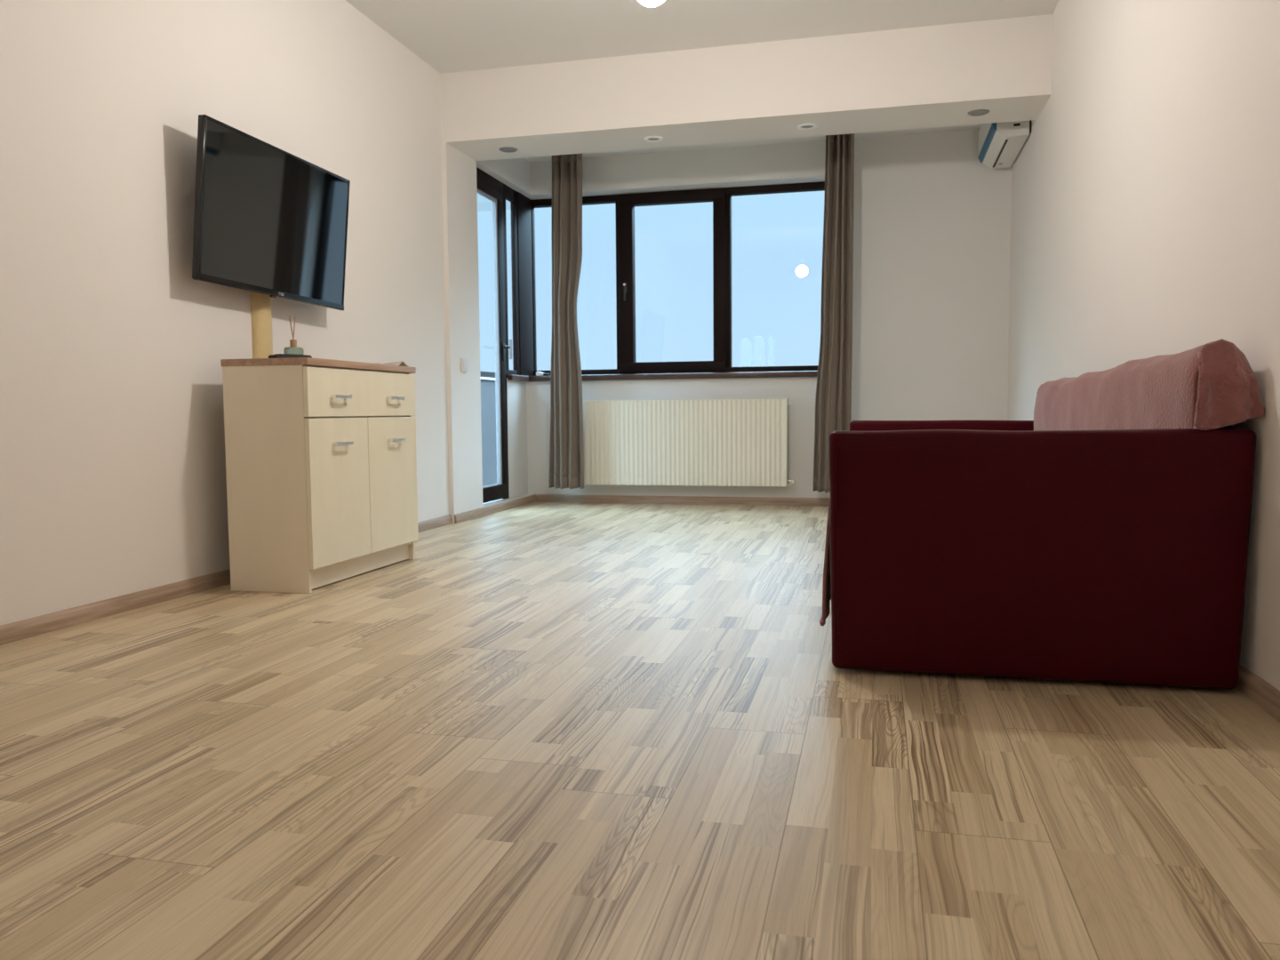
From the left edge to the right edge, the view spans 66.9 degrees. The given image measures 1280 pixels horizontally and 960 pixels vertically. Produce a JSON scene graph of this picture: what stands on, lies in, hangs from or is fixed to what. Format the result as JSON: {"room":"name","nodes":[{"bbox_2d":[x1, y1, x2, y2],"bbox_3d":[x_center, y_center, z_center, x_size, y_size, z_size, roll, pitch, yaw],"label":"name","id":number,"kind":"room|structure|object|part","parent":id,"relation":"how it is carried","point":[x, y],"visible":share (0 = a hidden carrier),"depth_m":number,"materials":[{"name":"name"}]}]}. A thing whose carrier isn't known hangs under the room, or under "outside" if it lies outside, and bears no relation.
{"room":"living room","nodes":[
{"label":"living room","id":0,"kind":"room"},
{"bbox_2d":[0,0,530,625],"bbox_3d":[-1.956,-0.859,2.566,0.215,2.683,9.175,1,4,14],"label":"wall","id":1,"kind":"structure","parent":0,"point":[113,474],"depth_m":3.38,"materials":[{"name":"white paint"}]},
{"bbox_2d":[0,514,452,645],"bbox_3d":[-2.002,0.496,2.046,0.014,0.053,7.554,1,4,14],"label":"baseboard","id":2,"kind":"structure","parent":1,"relation":"attached to","point":[43,624],"depth_m":3.18,"materials":[{"name":"brown wood"}]},
{"bbox_2d":[250,291,272,358],"bbox_3d":[-1.521,-0.255,3.954,0.038,1.165,0.113,1,4,14],"label":"duct","id":3,"kind":"object","parent":1,"relation":"attached to","point":[260,304],"visible":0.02,"depth_m":3.89,"materials":[{"name":"brown wood"}]},
{"bbox_2d":[192,114,350,310],"bbox_3d":[-1.475,-1.019,3.871,0.155,0.588,0.951,1,4,14],"label":"television","id":4,"kind":"object","parent":1,"relation":"attached to","point":[272,221],"visible":1,"depth_m":3.76,"materials":[{"name":"black plastic"}]},
{"bbox_2d":[476,167,510,503],"bbox_3d":[-0.974,-0.926,6.354,0.109,2.154,0.591,1,4,14],"label":"door","id":5,"kind":"structure","parent":1,"relation":"in","point":[488,187],"depth_m":6.52,"materials":[{"name":"black plastic"}]},
{"bbox_3d":[-0.910,-0.865,6.513,0.058,0.120,0.120,1,4,14],"label":"handle","id":6,"kind":"part","parent":5,"relation":"part of","materials":[{"name":"black"}]},
{"bbox_2d":[503,183,535,381],"bbox_3d":[-0.854,-1.374,6.885,0.071,1.337,0.560,1,4,14],"label":"window","id":7,"kind":"structure","parent":1,"relation":"in","point":[521,214],"depth_m":6.89,"materials":[{"name":"black plastic"}]},
{"bbox_3d":[-0.900,-0.910,6.731,0.022,0.140,0.015,1,4,14],"label":"handle","id":8,"kind":"part","parent":7,"relation":"part of","materials":[{"name":"silver metal"}]},
{"bbox_3d":[-0.860,-0.719,6.829,0.045,0.038,0.335,1,4,14],"label":"sill","id":9,"kind":"part","parent":7,"relation":"part of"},
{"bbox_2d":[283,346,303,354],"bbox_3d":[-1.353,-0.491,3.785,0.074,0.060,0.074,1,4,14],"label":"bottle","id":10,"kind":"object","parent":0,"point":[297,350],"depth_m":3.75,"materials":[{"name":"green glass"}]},
{"bbox_2d":[440,72,482,523],"bbox_3d":[-1.159,-1.073,5.850,0.215,2.633,0.437,1,4,14],"label":"pillar","id":11,"kind":"structure","parent":0,"point":[460,193],"depth_m":5.79,"materials":[{"name":"white paint"}]},
{"bbox_2d":[460,358,467,372],"bbox_3d":[-1.052,-0.689,5.810,0.017,0.080,0.080,1,4,14],"label":"light switch","id":12,"kind":"object","parent":11,"relation":"attached to","point":[463,361],"visible":1,"depth_m":5.79,"materials":[{"name":"white plastic"}]},
{"bbox_2d":[0,501,1279,959],"bbox_3d":[-0.233,0.544,2.392,3.670,0.120,9.450,1,4,14],"label":"floor","id":13,"kind":"structure","parent":0,"point":[547,731],"depth_m":1.72,"materials":[{"name":"laminate"}]},
{"bbox_2d":[220,357,418,593],"bbox_3d":[-1.241,-0.043,3.922,0.384,0.852,0.838,1,4,14],"label":"base cabinet","id":14,"kind":"object","parent":13,"relation":"on","point":[321,456],"visible":1,"depth_m":3.56,"materials":[{"name":"beige laminate"}]},
{"bbox_3d":[-1.360,-0.002,3.533,0.329,0.826,0.017,1,4,14],"label":"panel","id":15,"kind":"part","parent":14,"relation":"part of","materials":[{"name":"beige laminate"}]},
{"bbox_2d":[268,353,311,358],"bbox_3d":[-1.299,-0.458,3.601,0.044,0.021,0.168,2,5,28],"label":"remote control","id":16,"kind":"object","parent":14,"relation":"on","point":[276,356],"visible":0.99,"depth_m":3.56,"materials":[{"name":"black plastic"}]},
{"bbox_2d":[283,315,303,354],"bbox_3d":[-1.353,-0.549,3.781,0.074,0.178,0.074,1,4,14],"label":"reed diffuser","id":17,"kind":"object","parent":14,"relation":"on","point":[293,349],"visible":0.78,"depth_m":3.76,"materials":[{"name":"green glass"}]},
{"bbox_3d":[-1.143,0.038,3.688,0.018,0.546,0.414,1,4,14],"label":"door","id":18,"kind":"part","parent":14,"relation":"part of","materials":[{"name":"beige laminate"}]},
{"bbox_3d":[-1.123,-0.314,3.652,0.032,0.017,0.116,1,4,14],"label":"handle","id":19,"kind":"part","parent":14,"relation":"part of","materials":[{"name":"silver metal"}]},
{"bbox_3d":[-1.121,-0.138,3.667,0.032,0.017,0.116,1,4,14],"label":"handle","id":20,"kind":"part","parent":14,"relation":"part of","materials":[{"name":"silver metal"}]},
{"bbox_3d":[-1.097,-0.344,3.865,0.018,0.179,0.832,1,4,14],"label":"drawer","id":21,"kind":"part","parent":14,"relation":"part of","materials":[{"name":"beige laminate"}]},
{"bbox_3d":[-1.045,0.008,4.093,0.018,0.546,0.414,1,4,14],"label":"door","id":22,"kind":"part","parent":14,"relation":"part of","materials":[{"name":"beige laminate"}]},
{"bbox_3d":[-1.023,-0.344,4.063,0.032,0.017,0.116,1,4,14],"label":"handle","id":23,"kind":"part","parent":14,"relation":"part of","materials":[{"name":"silver metal"}]},
{"bbox_3d":[-1.021,-0.168,4.079,0.032,0.017,0.116,1,4,14],"label":"handle","id":24,"kind":"part","parent":14,"relation":"part of","materials":[{"name":"silver metal"}]},
{"bbox_2d":[380,360,416,368],"bbox_3d":[-1.113,-0.503,4.200,0.130,0.027,0.370,1,4,14],"label":"leaflet","id":25,"kind":"object","parent":14,"relation":"on","point":[401,364],"visible":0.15,"depth_m":4.23,"materials":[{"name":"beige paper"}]},
{"bbox_3d":[-1.168,-0.059,4.323,0.329,0.826,0.017,1,4,14],"label":"panel","id":26,"kind":"part","parent":14,"relation":"part of","materials":[{"name":"beige laminate"}]},
{"bbox_2d":[454,494,536,523],"bbox_3d":[-0.922,0.180,6.386,0.014,0.053,1.406,1,4,14],"label":"baseboard","id":27,"kind":"structure","parent":13,"relation":"on","point":[463,516],"depth_m":6.26,"materials":[{"name":"brown wood"}]},
{"bbox_2d":[482,493,534,507],"bbox_3d":[-0.983,0.162,6.627,0.217,0.056,0.978,1,4,14],"label":"step","id":28,"kind":"structure","parent":13,"relation":"on","point":[493,502],"depth_m":6.53,"materials":[{"name":"white stone"}]},
{"bbox_2d":[829,419,1256,688],"bbox_3d":[1.152,0.030,3.246,0.930,0.762,2.060,1,4,14],"label":"sofa","id":29,"kind":"object","parent":13,"relation":"on","point":[1001,548],"visible":0.95,"depth_m":2.25,"materials":[{"name":"red fabric"}]},
{"bbox_2d":[819,498,831,625],"bbox_3d":[1.030,0.143,3.269,0.734,0.334,1.899,1,4,14],"label":"throw blanket","id":30,"kind":"object","parent":29,"relation":"on","point":[826,582],"visible":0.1,"depth_m":2.44,"materials":[{"name":"black fabric"}]},
{"bbox_3d":[1.385,0.034,4.208,0.930,0.591,0.087,1,4,14],"label":"armrest","id":31,"kind":"part","parent":29,"relation":"part of","materials":[{"name":"red fabric"}]},
{"bbox_2d":[1033,338,1264,430],"bbox_3d":[1.469,-0.171,3.004,0.225,0.407,1.780,1,4,14],"label":"cushion","id":32,"kind":"object","parent":29,"relation":"on","point":[1212,385],"visible":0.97,"depth_m":2.38,"materials":[{"name":"pink fabric"}]},
{"bbox_2d":[345,0,1058,73],"bbox_3d":[-0.438,-2.112,1.448,3.670,0.150,7.900,1,4,14],"label":"ceiling","id":33,"kind":"structure","parent":0,"point":[449,36],"depth_m":4.82,"materials":[{"name":"white paint"}]},
{"bbox_2d":[638,0,664,7],"bbox_3d":[0.037,-1.899,3.303,0.124,0.545,0.124,1,4,14],"label":"pendant lamp","id":34,"kind":"object","parent":33,"relation":"hanging from","point":[647,3],"visible":1,"depth_m":3.31,"materials":[{"name":"white"}]},
{"bbox_2d":[444,14,1052,160],"bbox_3d":[0.514,-2.154,5.365,3.248,0.435,0.437,1,4,14],"label":"beam","id":35,"kind":"structure","parent":33,"relation":"attached to","point":[929,76],"depth_m":5.16,"materials":[{"name":"white paint"}]},
{"bbox_2d":[498,146,518,152],"bbox_3d":[-0.776,-1.947,5.713,0.110,0.006,0.110,1,4,14],"label":"recessed light","id":36,"kind":"object","parent":35,"relation":"attached to","point":[508,149],"visible":1,"depth_m":5.71,"materials":[{"name":"silver metal"}]},
{"bbox_2d":[643,136,663,142],"bbox_3d":[0.077,-1.940,5.514,0.110,0.006,0.110,1,4,14],"label":"recessed light","id":37,"kind":"object","parent":35,"relation":"attached to","point":[651,139],"visible":1,"depth_m":5.52,"materials":[{"name":"grey metal"}]},
{"bbox_2d":[797,123,817,129],"bbox_3d":[0.915,-1.931,5.298,0.110,0.006,0.110,1,4,14],"label":"recessed light","id":38,"kind":"object","parent":35,"relation":"attached to","point":[804,126],"visible":1,"depth_m":5.30,"materials":[{"name":"grey metal"}]},
{"bbox_2d":[967,109,989,116],"bbox_3d":[1.772,-1.922,5.071,0.110,0.006,0.110,1,4,14],"label":"recessed light","id":39,"kind":"object","parent":35,"relation":"attached to","point":[977,112],"visible":1,"depth_m":5.07,"materials":[{"name":"grey metal"}]},
{"bbox_2d":[524,123,981,161],"bbox_3d":[0.675,-2.368,6.034,3.670,0.300,1.550,1,4,14],"label":"ceiling","id":40,"kind":"structure","parent":0,"point":[970,126],"depth_m":6.46,"materials":[{"name":"white paint"}]},
{"bbox_2d":[548,153,583,488],"bbox_3d":[-0.515,-1.092,6.663,0.270,2.310,0.098,1,4,14],"label":"curtain","id":41,"kind":"object","parent":40,"relation":"hanging from","point":[566,452],"visible":0.95,"depth_m":6.66,"materials":[{"name":"beige fabric"}]},
{"bbox_2d":[812,133,854,492],"bbox_3d":[1.244,-1.074,6.234,0.249,2.315,0.109,1,4,14],"label":"curtain","id":42,"kind":"object","parent":40,"relation":"hanging from","point":[833,398],"visible":0.8,"depth_m":6.22,"materials":[{"name":"beige fabric"}]},
{"bbox_2d":[525,129,1012,497],"bbox_3d":[0.734,-1.077,6.766,3.462,2.480,0.285,1,4,14],"label":"wall","id":43,"kind":"structure","parent":0,"point":[932,221],"depth_m":6.38,"materials":[{"name":"white paint"}]},
{"bbox_2d":[528,181,824,381],"bbox_3d":[0.267,-1.383,6.808,2.330,1.348,0.260,1,4,14],"label":"window","id":44,"kind":"structure","parent":43,"relation":"in","point":[628,368],"depth_m":6.83,"materials":[{"name":"black plastic"}]},
{"bbox_2d":[536,371,549,375],"bbox_3d":[-0.701,-0.767,6.980,0.091,0.032,0.040,1,4,14],"label":"plug adapter","id":45,"kind":"object","parent":44,"relation":"on","point":[538,373],"visible":1,"depth_m":6.96,"materials":[{"name":"white plastic"}]},
{"bbox_3d":[-0.105,-1.346,6.917,0.020,0.130,0.049,1,4,14],"label":"handle","id":46,"kind":"part","parent":44,"relation":"part of","materials":[{"name":"black"}]},
{"bbox_3d":[0.230,-1.400,6.898,0.765,1.265,0.082,1,4,14],"label":"sash","id":47,"kind":"part","parent":44,"relation":"part of","materials":[{"name":"brown wood"}]},
{"bbox_3d":[0.299,-0.728,6.817,2.250,0.040,0.200,1,4,14],"label":"sill","id":48,"kind":"part","parent":44,"relation":"part of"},
{"bbox_2d":[536,494,830,505],"bbox_3d":[0.808,0.145,6.683,3.207,0.053,0.014,1,4,14],"label":"baseboard","id":49,"kind":"structure","parent":43,"relation":"attached to","point":[543,498],"depth_m":6.80,"materials":[{"name":"brown wood"}]},
{"bbox_2d":[584,398,795,486],"bbox_3d":[0.336,-0.262,6.715,1.471,0.592,0.124,1,4,14],"label":"radiator","id":50,"kind":"object","parent":43,"relation":"attached to","point":[669,442],"visible":1,"depth_m":6.66,"materials":[{"name":"white metal"}]},
{"bbox_2d":[586,398,788,401],"bbox_3d":[0.304,-0.552,6.680,1.420,0.008,0.079,1,4,14],"label":"grille","id":51,"kind":"object","parent":50,"relation":"attached to","point":[749,399],"depth_m":6.60,"materials":[{"name":"white metal"}]},
{"bbox_2d":[1007,0,1279,690],"bbox_3d":[1.424,-0.839,1.889,0.200,2.683,9.450,1,4,14],"label":"wall","id":52,"kind":"structure","parent":0,"point":[1145,220],"depth_m":2.91,"materials":[{"name":"white paint"}]},
{"bbox_2d":[978,120,1031,168],"bbox_3d":[2.165,-2.075,5.771,0.210,0.266,0.756,1,4,14],"label":"air conditioner","id":53,"kind":"object","parent":52,"relation":"attached to","point":[1000,144],"visible":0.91,"depth_m":5.66,"materials":[{"name":"white plastic"}]},
{"bbox_3d":[2.075,-2.116,5.790,0.026,0.180,0.754,1,4,14],"label":"panel","id":54,"kind":"part","parent":53,"relation":"part of","materials":[{"name":"white plastic"}]},
{"bbox_3d":[2.260,-2.084,5.747,0.013,0.230,0.730,1,4,14],"label":"mounting plate","id":55,"kind":"part","parent":53,"relation":"part of","materials":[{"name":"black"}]},
{"bbox_2d":[1235,663,1279,721],"bbox_3d":[1.320,0.475,1.964,0.014,0.053,8.963,1,4,14],"label":"baseboard","id":56,"kind":"structure","parent":52,"relation":"attached to","point":[1268,697],"depth_m":2.11,"materials":[{"name":"brown wood"}]},
{"label":"outside","id":57,"kind":"structure","parent":0,"visible":0},
{"bbox_2d":[740,338,752,367],"bbox_3d":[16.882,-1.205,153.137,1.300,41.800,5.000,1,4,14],"label":"apartment tower","id":58,"kind":"structure","parent":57,"point":[746,345],"depth_m":149.46,"materials":[{"name":"grey"}]},
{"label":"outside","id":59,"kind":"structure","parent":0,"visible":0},
{"bbox_2d":[753,336,764,366],"bbox_3d":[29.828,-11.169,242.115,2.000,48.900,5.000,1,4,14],"label":"apartment tower","id":60,"kind":"structure","parent":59,"point":[758,340],"depth_m":238.31,"materials":[{"name":"grey"}]},
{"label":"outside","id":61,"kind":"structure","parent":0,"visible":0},
{"bbox_2d":[768,336,773,366],"bbox_3d":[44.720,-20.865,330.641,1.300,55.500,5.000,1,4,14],"label":"apartment tower","id":62,"kind":"structure","parent":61,"point":[771,339],"depth_m":326.69,"materials":[{"name":"grey"}]},
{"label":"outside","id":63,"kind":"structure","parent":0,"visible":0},
{"bbox_3d":[-1.270,0.193,8.318,1.120,0.160,8.500,1,4,14],"label":"balcony","id":64,"kind":"object","parent":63,"visible":0},
{"bbox_2d":[480,370,496,486],"bbox_3d":[-1.731,-0.429,8.384,0.160,1.080,8.500,1,4,14],"label":"parapet","id":65,"kind":"object","parent":64,"relation":"on","point":[488,392],"visible":0.02,"depth_m":9.29,"materials":[{"name":"grey concrete"}]},
{"bbox_3d":[-1.736,-0.941,8.348,0.160,0.055,8.500,1,4,14],"label":"cap rail","id":66,"kind":"part","parent":65,"relation":"part of","materials":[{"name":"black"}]}
]}

